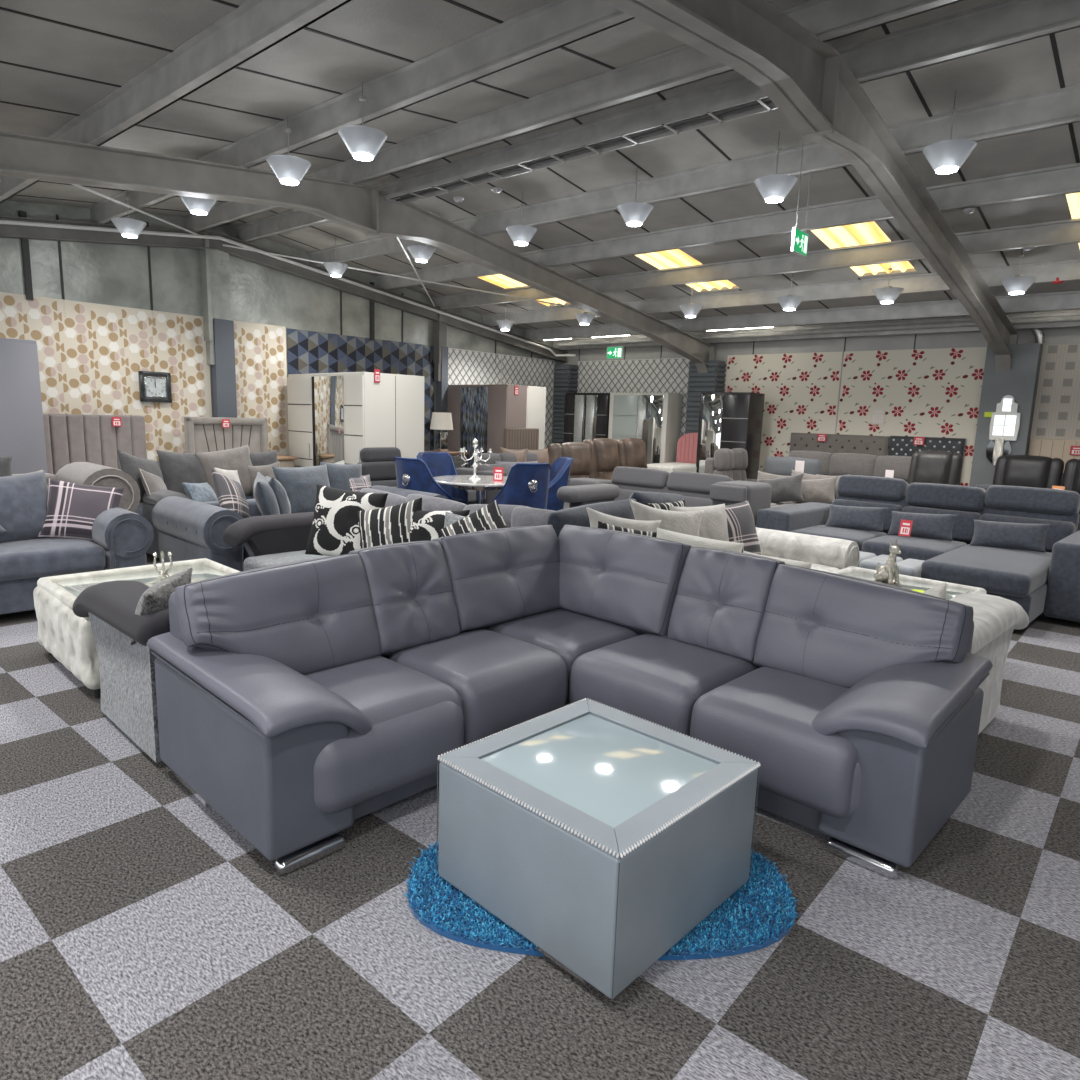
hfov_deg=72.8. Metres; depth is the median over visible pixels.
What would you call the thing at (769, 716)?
seat cushion
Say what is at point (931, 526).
bolster cushion
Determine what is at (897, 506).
cushion
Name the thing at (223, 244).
rod
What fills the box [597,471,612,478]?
cushion
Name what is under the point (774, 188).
lamp
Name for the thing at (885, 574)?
figurine
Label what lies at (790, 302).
lamp
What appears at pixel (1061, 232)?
purlin
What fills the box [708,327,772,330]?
strip light
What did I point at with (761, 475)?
cushion
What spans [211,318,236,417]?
column
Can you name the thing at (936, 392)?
wallpaper
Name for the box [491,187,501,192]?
smoke detector
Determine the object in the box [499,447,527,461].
cushion
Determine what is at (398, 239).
rod
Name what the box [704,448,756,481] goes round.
recliner sofa
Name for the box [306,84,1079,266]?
purlin
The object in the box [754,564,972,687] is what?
cushion
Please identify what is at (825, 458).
cushion
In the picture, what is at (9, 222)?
conduit pipe
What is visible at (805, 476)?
cushion
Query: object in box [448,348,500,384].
wallpaper
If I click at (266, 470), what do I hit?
cushion
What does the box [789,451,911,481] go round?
recliner sofa
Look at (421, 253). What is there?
lamp
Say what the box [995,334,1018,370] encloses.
head
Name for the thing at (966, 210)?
smoke detector
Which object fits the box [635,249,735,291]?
skylight window
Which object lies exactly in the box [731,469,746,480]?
cushion
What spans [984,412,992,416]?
ticket
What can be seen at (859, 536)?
seat cushion
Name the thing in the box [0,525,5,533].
cushion
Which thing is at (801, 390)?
wallpaper
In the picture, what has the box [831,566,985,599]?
table
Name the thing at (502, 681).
seat cushion
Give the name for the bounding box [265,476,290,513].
cushion
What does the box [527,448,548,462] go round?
cushion
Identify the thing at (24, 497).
cushion
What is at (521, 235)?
lamp
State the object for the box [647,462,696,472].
mattress
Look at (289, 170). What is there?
lamp
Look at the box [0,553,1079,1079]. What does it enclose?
floor
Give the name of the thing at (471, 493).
seat cushion
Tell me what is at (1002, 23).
purlin
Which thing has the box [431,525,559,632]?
cushion
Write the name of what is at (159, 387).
wall clock
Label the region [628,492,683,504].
pillow
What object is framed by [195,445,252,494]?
cushion
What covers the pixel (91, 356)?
wallpaper
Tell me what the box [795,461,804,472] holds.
price tag
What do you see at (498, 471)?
price tag
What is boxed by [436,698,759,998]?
coffee table
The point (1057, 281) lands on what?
bell
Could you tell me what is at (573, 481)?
cushion
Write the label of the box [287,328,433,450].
wallpaper
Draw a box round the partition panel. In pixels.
[0,338,46,473]
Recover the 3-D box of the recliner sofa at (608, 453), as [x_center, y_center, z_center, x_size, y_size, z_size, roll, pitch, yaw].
[1.332,-0.904,10.852,0.842,1.184,1.456,11,13,43]
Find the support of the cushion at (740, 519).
on the sofa at (995, 618)
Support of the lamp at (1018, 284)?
hanging from the ceiling at (1052, 61)
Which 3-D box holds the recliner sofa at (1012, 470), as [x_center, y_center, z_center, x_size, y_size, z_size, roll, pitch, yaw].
[6.630,-0.386,8.807,2.325,1.164,0.962,11,13,43]
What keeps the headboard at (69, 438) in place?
on the floor
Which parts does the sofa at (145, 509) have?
panel, frame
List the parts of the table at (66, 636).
glass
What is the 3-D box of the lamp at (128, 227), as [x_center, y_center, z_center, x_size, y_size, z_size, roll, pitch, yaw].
[-4.197,-3.339,7.465,0.323,0.471,0.323,2,10,0]
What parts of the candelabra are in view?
candle arm, stem, candle arm, candle arm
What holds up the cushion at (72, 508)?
on the sofa at (122, 538)
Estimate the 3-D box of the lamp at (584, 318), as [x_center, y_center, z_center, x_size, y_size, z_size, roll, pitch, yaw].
[0.678,-3.477,10.998,0.323,0.471,0.323,2,10,0]
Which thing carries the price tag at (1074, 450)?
attached to the headboard at (1052, 448)
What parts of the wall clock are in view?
frame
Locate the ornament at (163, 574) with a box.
[153,551,172,580]
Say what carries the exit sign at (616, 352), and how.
hanging from the ceiling at (1052, 61)
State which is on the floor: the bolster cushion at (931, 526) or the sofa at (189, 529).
the sofa at (189, 529)
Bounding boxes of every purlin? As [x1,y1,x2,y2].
[0,0,351,202]
[86,0,634,223]
[183,0,961,231]
[232,0,1079,241]
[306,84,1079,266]
[374,163,1079,289]
[432,218,1079,308]
[481,259,1079,325]
[524,291,1079,339]
[552,310,1079,349]
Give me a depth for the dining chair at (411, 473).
7.51 m
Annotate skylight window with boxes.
[478,274,567,305]
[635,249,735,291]
[811,221,913,275]
[1066,192,1079,247]
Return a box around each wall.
[0,200,563,450]
[564,326,1079,433]
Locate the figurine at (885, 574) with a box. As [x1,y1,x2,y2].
[874,540,900,586]
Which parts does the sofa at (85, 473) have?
frame, arm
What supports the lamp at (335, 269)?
hanging from the ceiling at (1052, 61)
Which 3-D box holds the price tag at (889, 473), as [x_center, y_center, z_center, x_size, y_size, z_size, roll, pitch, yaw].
[4.359,-0.803,9.137,0.100,0.140,0.006,11,13,43]
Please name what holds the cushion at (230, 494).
on the sofa at (189, 529)
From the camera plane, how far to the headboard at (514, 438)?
11.70 m
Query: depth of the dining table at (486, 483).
7.92 m
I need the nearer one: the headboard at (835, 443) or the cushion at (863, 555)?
the cushion at (863, 555)
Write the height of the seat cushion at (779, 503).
0.192 m
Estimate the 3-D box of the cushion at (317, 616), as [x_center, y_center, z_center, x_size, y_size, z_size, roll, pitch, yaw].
[-1.017,0.329,2.923,0.786,0.484,0.216,-8,-7,-45]
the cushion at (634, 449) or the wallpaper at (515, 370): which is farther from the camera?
the wallpaper at (515, 370)
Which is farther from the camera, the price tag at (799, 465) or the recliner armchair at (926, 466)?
the price tag at (799, 465)
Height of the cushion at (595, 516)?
0.466 m
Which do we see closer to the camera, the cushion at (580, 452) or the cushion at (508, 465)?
the cushion at (580, 452)
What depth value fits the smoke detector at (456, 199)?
6.83 m
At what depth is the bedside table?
9.96 m
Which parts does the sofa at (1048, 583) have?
arm, frame, frame, arm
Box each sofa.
[0,508,153,613]
[12,462,139,511]
[72,512,328,762]
[135,489,253,557]
[146,524,992,877]
[152,485,448,571]
[357,447,500,504]
[456,452,537,475]
[557,466,771,526]
[582,438,646,479]
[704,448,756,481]
[756,475,1079,632]
[756,527,1028,734]
[764,456,822,475]
[770,501,797,507]
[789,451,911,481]
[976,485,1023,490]
[992,455,1079,530]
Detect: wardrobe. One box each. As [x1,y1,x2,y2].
[287,372,423,466]
[447,384,526,467]
[526,386,545,449]
[563,393,609,442]
[608,393,682,463]
[696,392,764,478]
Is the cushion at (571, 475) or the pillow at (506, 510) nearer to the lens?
the pillow at (506, 510)
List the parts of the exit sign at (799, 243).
frame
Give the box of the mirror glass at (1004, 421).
[992,398,1016,435]
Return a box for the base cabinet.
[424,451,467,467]
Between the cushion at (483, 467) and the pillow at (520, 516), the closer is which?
the pillow at (520, 516)
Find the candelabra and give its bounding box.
[459,438,492,478]
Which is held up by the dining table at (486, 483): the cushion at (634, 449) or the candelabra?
the candelabra
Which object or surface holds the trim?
attached to the wall at (1059, 335)
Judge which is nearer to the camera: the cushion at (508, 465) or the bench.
the bench
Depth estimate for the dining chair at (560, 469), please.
8.25 m
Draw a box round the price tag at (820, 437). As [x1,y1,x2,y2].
[817,434,825,441]
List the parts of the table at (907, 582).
glass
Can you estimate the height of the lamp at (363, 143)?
0.471 m
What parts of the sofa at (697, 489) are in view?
arm, frame, backrest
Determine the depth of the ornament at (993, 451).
9.88 m
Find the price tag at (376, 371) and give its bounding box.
[374,369,379,382]
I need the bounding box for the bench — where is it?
[858,551,923,577]
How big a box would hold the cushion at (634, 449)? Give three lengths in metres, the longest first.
0.516 x 0.488 x 0.284 m
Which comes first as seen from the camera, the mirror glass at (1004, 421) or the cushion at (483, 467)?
the mirror glass at (1004, 421)
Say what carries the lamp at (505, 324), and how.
hanging from the ceiling at (1052, 61)
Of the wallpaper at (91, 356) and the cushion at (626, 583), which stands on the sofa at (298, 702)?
the cushion at (626, 583)
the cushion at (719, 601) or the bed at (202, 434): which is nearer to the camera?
the cushion at (719, 601)
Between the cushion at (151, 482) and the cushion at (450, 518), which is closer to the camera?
the cushion at (450, 518)
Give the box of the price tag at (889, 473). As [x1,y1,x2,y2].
[885,470,893,477]
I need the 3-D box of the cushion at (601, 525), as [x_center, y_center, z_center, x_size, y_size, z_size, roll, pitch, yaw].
[0.489,0.089,4.277,0.414,0.388,0.157,1,10,-5]
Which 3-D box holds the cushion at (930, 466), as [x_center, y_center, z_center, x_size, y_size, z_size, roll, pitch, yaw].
[4.782,-0.825,8.911,0.407,0.529,0.282,11,5,43]
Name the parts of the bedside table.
drawer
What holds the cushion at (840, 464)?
on the recliner sofa at (835, 464)
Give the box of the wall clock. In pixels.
[138,371,171,402]
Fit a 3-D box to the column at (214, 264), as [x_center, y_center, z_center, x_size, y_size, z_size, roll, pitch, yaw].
[-4.168,-3.101,9.450,0.160,1.648,0.320,10,13,40]
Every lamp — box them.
[111,194,146,237]
[180,157,216,214]
[266,116,310,184]
[323,236,348,276]
[338,82,386,160]
[407,242,434,262]
[430,412,452,451]
[496,307,514,330]
[505,205,536,245]
[574,312,594,324]
[617,175,652,226]
[679,283,702,317]
[754,131,797,202]
[777,273,803,310]
[873,265,903,303]
[922,92,976,173]
[1000,249,1036,294]
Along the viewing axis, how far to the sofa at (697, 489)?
8.00 m
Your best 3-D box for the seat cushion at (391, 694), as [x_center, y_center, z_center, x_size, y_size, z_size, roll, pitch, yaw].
[-0.698,0.687,2.805,0.603,0.305,0.605,11,13,43]
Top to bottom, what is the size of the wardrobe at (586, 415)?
1.935 m
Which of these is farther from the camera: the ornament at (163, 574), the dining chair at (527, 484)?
the dining chair at (527, 484)
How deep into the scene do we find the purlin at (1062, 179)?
7.20 m
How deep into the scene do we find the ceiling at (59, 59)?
4.58 m
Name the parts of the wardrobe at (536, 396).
door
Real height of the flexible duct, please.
0.376 m
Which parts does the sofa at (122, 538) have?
arm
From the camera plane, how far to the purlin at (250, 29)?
4.22 m
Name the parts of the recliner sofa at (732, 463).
frame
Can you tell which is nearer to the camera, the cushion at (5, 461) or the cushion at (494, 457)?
the cushion at (5, 461)
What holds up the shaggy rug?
on the floor
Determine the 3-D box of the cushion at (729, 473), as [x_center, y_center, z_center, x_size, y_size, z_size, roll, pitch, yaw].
[2.754,-0.912,11.033,0.199,0.348,0.438,1,7,44]
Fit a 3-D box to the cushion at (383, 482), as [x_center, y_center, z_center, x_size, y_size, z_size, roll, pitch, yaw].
[-1.923,-0.689,9.089,0.301,0.110,0.717,11,13,43]
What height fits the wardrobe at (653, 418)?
1.940 m
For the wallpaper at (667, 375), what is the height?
2.580 m
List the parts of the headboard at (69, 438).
headboard panel, headboard panel, headboard panel, headboard panel, headboard panel, headboard panel, headboard panel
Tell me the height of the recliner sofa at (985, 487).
0.867 m
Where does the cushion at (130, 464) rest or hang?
on the sofa at (145, 509)
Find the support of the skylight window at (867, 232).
attached to the ceiling at (1052, 61)
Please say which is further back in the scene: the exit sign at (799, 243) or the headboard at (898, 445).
the headboard at (898, 445)
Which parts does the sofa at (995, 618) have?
arm, panel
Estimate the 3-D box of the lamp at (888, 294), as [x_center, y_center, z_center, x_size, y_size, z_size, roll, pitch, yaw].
[3.928,-2.911,8.240,0.323,0.471,0.323,2,10,0]
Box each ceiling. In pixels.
[0,0,812,216]
[226,0,1079,338]
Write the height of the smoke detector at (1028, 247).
0.035 m
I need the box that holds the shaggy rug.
[404,841,802,960]
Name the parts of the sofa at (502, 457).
arm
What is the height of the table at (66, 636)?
0.467 m
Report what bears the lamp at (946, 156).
hanging from the ceiling at (1052, 61)
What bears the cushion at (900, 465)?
on the recliner sofa at (835, 464)
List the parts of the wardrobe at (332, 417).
door, door, door, door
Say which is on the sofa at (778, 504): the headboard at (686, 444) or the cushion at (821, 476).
the cushion at (821, 476)
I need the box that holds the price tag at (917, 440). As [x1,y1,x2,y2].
[913,437,924,444]
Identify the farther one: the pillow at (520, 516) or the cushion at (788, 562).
the pillow at (520, 516)
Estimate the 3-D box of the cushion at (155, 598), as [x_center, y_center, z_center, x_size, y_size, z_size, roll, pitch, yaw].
[-1.599,0.275,3.095,0.164,0.280,0.339,3,10,9]
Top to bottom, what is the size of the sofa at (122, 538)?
0.740 m
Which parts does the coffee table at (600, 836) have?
stud trim, rail, stud trim, rail, glass, rail, stud trim, rail, stud trim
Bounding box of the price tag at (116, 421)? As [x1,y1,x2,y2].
[112,417,121,425]
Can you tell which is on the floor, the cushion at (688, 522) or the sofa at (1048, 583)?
the sofa at (1048, 583)
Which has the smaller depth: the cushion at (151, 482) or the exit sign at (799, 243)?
the exit sign at (799, 243)
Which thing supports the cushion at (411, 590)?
on the sofa at (298, 702)
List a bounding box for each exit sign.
[607,330,623,358]
[791,142,810,257]
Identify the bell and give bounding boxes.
[1052,277,1063,283]
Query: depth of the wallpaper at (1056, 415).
9.64 m
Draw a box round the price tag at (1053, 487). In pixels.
[1052,486,1064,489]
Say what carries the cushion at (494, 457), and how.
on the sofa at (502, 457)
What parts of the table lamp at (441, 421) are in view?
lamp shade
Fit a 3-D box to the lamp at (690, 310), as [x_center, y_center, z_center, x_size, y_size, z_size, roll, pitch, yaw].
[2.038,-3.240,9.844,0.323,0.471,0.323,2,10,0]
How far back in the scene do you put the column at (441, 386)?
12.46 m
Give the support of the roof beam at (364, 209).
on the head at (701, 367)
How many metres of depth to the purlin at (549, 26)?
4.63 m
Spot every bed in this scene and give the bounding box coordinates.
[184,417,268,452]
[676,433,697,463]
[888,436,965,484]
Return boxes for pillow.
[360,488,405,506]
[405,494,466,510]
[463,504,530,527]
[511,507,553,526]
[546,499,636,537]
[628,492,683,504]
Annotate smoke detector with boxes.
[453,197,463,201]
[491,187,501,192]
[962,208,974,213]
[1022,245,1034,250]
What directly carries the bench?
on the floor
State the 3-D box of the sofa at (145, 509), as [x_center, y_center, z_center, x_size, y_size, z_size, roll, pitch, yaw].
[-3.057,-0.247,7.726,1.050,0.664,2.058,11,13,43]
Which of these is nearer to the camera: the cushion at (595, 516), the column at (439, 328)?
the cushion at (595, 516)
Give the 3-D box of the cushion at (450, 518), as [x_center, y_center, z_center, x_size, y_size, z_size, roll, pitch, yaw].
[-0.458,0.018,4.658,0.423,0.367,0.196,6,11,24]
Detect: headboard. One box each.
[43,414,146,474]
[503,428,538,449]
[789,433,889,455]
[1029,438,1079,472]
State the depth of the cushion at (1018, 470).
9.36 m
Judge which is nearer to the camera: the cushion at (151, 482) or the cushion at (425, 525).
the cushion at (425, 525)
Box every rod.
[69,183,201,236]
[223,244,583,309]
[396,237,434,306]
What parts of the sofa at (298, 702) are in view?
arm, seat, frame, seat, arm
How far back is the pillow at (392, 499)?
5.95 m
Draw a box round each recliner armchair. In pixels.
[548,442,593,478]
[907,450,962,484]
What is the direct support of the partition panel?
on the floor
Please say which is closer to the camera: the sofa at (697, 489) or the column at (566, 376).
the sofa at (697, 489)
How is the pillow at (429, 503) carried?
on the sofa
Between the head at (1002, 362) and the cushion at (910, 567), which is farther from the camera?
the head at (1002, 362)
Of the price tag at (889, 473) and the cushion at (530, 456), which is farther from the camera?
the cushion at (530, 456)
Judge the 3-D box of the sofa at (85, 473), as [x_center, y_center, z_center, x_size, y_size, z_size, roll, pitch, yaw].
[-4.640,-0.094,5.712,0.918,0.937,2.565,11,13,43]
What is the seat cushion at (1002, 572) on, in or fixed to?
on the sofa at (1048, 583)
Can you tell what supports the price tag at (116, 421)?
attached to the headboard at (69, 438)
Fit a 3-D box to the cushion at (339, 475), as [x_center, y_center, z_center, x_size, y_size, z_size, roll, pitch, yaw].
[-1.974,-0.546,7.345,0.492,0.482,0.217,-7,13,-43]
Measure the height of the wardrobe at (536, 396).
1.945 m
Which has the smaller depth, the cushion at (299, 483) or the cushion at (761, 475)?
the cushion at (299, 483)
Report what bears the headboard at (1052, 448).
on the floor
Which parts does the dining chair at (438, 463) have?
seat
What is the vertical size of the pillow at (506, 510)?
0.381 m
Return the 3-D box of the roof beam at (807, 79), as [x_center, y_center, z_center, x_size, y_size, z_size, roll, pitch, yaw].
[1.423,-2.204,4.186,0.180,1.307,15.000,10,13,40]
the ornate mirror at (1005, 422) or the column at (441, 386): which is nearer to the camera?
the ornate mirror at (1005, 422)
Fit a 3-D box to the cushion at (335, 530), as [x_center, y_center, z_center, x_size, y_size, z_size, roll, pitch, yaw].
[-1.357,-0.111,5.121,0.574,0.520,0.245,6,10,23]
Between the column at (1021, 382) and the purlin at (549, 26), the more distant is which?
the column at (1021, 382)
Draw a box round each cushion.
[0,456,11,476]
[0,471,47,542]
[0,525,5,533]
[0,537,105,580]
[38,478,124,540]
[117,450,163,502]
[130,567,192,644]
[139,468,166,506]
[156,450,206,495]
[175,554,380,674]
[182,482,217,501]
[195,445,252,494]
[212,470,250,517]
[214,467,240,484]
[243,550,328,570]
[248,461,279,498]
[250,450,277,465]
[254,472,279,515]
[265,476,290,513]
[272,464,329,512]
[304,656,462,731]
[305,484,387,555]
[320,462,361,490]
[348,541,459,656]
[349,475,371,491]
[357,498,421,548]
[371,479,396,486]
[388,629,567,746]
[410,510,469,541]
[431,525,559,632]
[439,500,506,536]
[442,512,463,536]
[467,490,485,501]
[476,463,507,476]
[477,453,500,463]
[486,609,641,705]
[495,461,537,475]
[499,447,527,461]
[500,453,516,461]
[526,452,537,461]
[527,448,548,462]
[558,525,691,635]
[561,442,590,475]
[563,503,569,508]
[564,478,611,502]
[569,474,588,477]
[569,633,757,736]
[586,507,660,536]
[593,438,617,471]
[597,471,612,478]
[598,521,656,537]
[614,489,645,500]
[623,438,645,467]
[629,500,703,537]
[645,500,684,509]
[657,528,743,551]
[667,547,784,664]
[669,504,728,540]
[684,496,711,506]
[690,666,857,816]
[713,470,732,478]
[714,448,733,470]
[725,500,761,554]
[731,448,747,469]
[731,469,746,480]
[744,551,811,567]
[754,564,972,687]
[757,471,789,481]
[758,473,803,502]
[764,555,838,571]
[771,501,794,505]
[789,451,831,475]
[791,470,819,479]
[791,525,886,550]
[794,476,837,503]
[816,474,849,499]
[825,504,887,531]
[829,453,877,475]
[832,499,902,531]
[858,551,875,566]
[859,555,902,569]
[862,535,966,560]
[874,456,911,481]
[887,511,956,540]
[897,559,923,577]
[901,506,980,541]
[914,450,952,483]
[921,544,1051,596]
[923,583,946,598]
[970,520,1049,552]
[979,514,1075,551]
[1003,455,1051,487]
[1072,459,1079,494]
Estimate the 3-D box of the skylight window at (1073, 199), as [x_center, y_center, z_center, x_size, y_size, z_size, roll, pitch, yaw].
[5.061,-2.869,6.435,0.620,0.274,1.970,10,13,40]
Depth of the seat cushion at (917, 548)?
6.46 m
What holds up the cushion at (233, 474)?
on the sofa at (189, 529)
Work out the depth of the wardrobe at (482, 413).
11.96 m
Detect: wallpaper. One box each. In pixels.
[0,292,211,460]
[232,320,288,455]
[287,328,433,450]
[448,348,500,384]
[501,354,554,448]
[577,358,689,436]
[725,352,842,471]
[836,347,986,485]
[1028,344,1079,454]
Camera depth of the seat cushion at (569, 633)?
3.57 m
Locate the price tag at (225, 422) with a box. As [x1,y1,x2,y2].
[222,419,229,427]
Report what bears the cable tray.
attached to the ceiling at (1052, 61)
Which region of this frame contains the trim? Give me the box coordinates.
[557,315,1079,345]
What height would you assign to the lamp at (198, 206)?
0.471 m
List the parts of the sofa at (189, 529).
arm, frame, arm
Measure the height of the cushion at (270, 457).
0.475 m
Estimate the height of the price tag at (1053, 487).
0.163 m
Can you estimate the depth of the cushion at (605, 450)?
10.54 m
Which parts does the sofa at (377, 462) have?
arm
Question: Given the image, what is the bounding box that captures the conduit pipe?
[0,219,574,355]
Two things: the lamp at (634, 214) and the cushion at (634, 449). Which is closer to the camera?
the lamp at (634, 214)
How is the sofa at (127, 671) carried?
on the floor
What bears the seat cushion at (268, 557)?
on the sofa at (127, 671)
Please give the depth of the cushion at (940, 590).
3.82 m
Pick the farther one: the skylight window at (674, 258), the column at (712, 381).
the column at (712, 381)
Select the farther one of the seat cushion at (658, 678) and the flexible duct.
the flexible duct
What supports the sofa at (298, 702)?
on the floor
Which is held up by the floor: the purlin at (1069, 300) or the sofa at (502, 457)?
the sofa at (502, 457)
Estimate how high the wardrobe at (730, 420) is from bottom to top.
1.940 m
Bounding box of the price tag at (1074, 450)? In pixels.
[1070,446,1079,454]
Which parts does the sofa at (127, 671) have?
panel, panel, arm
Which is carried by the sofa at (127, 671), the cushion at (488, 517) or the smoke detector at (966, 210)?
the cushion at (488, 517)
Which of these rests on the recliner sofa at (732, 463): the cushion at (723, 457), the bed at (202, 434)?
the cushion at (723, 457)
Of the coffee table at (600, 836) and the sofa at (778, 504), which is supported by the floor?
the sofa at (778, 504)
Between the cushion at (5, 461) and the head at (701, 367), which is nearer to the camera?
the cushion at (5, 461)
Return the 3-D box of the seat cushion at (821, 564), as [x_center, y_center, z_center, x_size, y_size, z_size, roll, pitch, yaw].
[1.715,0.261,5.385,0.782,0.192,0.665,11,13,43]
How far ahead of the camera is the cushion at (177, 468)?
7.41 m
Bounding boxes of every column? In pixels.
[200,229,230,364]
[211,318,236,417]
[433,306,446,380]
[436,346,447,431]
[552,364,578,443]
[685,360,726,433]
[969,343,1042,486]
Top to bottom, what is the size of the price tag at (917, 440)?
0.120 m
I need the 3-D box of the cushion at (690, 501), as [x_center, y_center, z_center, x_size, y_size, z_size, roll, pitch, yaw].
[1.693,-0.355,8.101,0.792,0.240,0.290,11,13,43]
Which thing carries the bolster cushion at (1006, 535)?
on the sofa at (1048, 583)
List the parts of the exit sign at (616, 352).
frame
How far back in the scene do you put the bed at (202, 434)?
9.46 m
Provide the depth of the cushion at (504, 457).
11.05 m
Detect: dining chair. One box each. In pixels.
[394,457,454,500]
[417,452,467,504]
[492,463,550,509]
[547,457,572,510]
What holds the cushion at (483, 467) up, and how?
on the sofa at (502, 457)
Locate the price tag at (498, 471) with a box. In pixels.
[493,467,502,480]
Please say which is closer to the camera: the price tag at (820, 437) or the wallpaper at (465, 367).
the price tag at (820, 437)
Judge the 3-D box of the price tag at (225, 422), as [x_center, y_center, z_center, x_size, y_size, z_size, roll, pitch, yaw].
[-4.021,-1.492,9.376,0.006,0.110,0.100,10,13,40]
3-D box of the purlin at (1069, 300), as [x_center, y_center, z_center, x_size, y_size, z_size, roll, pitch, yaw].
[5.850,-2.846,8.804,16.200,0.191,0.116,10,13,40]
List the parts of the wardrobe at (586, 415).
door, door, door, door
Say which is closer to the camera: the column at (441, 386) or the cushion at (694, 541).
the cushion at (694, 541)
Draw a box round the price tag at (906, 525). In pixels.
[898,519,912,536]
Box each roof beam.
[0,131,714,364]
[0,215,567,362]
[601,0,1017,357]
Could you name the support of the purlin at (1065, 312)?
attached to the ceiling at (1052, 61)
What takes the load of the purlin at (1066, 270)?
attached to the ceiling at (1052, 61)
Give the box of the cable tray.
[385,92,777,203]
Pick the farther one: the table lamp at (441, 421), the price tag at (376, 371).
the table lamp at (441, 421)
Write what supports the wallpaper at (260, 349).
attached to the wall at (164, 279)
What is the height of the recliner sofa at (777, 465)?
1.020 m
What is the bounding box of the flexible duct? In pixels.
[1031,328,1044,343]
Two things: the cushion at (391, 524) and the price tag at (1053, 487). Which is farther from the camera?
the price tag at (1053, 487)
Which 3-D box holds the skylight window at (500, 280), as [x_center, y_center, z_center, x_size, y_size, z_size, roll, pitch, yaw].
[-0.271,-3.797,10.960,0.630,0.274,1.970,10,13,40]
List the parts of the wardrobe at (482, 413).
door, door, door, door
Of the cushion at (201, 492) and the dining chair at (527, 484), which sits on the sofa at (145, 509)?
the cushion at (201, 492)
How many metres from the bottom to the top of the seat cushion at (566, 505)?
0.370 m
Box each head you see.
[690,347,716,372]
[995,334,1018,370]
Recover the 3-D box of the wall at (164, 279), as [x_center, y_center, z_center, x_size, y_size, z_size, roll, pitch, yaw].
[-4.451,-2.199,9.551,0.241,3.820,15.350,10,13,40]
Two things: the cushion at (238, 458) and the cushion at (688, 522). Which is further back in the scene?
the cushion at (238, 458)
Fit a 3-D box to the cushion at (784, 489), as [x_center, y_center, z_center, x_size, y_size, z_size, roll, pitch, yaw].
[2.963,-0.617,9.023,0.619,0.442,0.206,8,11,32]
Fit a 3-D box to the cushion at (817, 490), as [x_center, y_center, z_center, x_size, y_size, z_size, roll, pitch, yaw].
[3.354,-0.588,8.926,0.544,0.400,0.204,8,11,32]
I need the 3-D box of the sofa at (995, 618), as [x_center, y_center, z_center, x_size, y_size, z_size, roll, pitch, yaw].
[1.726,0.441,4.590,2.249,0.643,2.374,11,13,43]
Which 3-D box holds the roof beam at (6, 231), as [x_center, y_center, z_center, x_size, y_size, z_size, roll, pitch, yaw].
[-4.380,-3.273,9.102,0.122,1.180,15.000,10,13,40]
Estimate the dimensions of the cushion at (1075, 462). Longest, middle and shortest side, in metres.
0.523 x 0.497 x 0.284 m
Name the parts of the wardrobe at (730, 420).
door, door, door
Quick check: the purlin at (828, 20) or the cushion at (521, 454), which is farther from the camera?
the cushion at (521, 454)
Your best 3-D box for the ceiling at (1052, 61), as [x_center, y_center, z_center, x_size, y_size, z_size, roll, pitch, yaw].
[4.268,-3.012,7.061,16.400,0.980,7.400,10,13,40]
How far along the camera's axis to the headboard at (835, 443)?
11.42 m
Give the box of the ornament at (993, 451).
[986,438,1011,464]
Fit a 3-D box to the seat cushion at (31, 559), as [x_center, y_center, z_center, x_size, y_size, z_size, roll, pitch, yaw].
[-3.618,0.104,5.162,0.792,0.192,0.797,11,13,43]
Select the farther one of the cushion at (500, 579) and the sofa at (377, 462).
the sofa at (377, 462)
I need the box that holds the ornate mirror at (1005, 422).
[989,395,1020,440]
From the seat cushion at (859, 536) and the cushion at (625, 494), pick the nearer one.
the seat cushion at (859, 536)
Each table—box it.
[33,558,239,697]
[277,455,297,466]
[434,475,506,503]
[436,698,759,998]
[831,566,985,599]
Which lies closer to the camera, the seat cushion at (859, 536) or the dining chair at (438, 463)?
the seat cushion at (859, 536)
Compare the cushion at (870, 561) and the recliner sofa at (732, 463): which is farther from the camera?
the recliner sofa at (732, 463)
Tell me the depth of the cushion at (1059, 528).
6.43 m
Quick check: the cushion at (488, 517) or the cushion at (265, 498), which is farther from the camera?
the cushion at (265, 498)
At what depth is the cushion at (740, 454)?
11.17 m
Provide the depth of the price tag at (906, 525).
6.69 m
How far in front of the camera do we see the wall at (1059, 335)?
11.39 m
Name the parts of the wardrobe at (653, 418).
door, door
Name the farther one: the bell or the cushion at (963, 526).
the bell
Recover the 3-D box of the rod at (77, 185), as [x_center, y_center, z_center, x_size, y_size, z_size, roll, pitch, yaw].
[-3.843,-3.200,7.209,0.020,0.512,4.094,0,10,-11]
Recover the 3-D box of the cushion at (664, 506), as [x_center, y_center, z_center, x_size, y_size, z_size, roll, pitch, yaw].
[0.881,-0.104,5.048,0.425,0.317,0.140,-7,13,-41]
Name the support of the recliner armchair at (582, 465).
on the floor
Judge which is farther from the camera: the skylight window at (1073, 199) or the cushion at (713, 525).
the skylight window at (1073, 199)

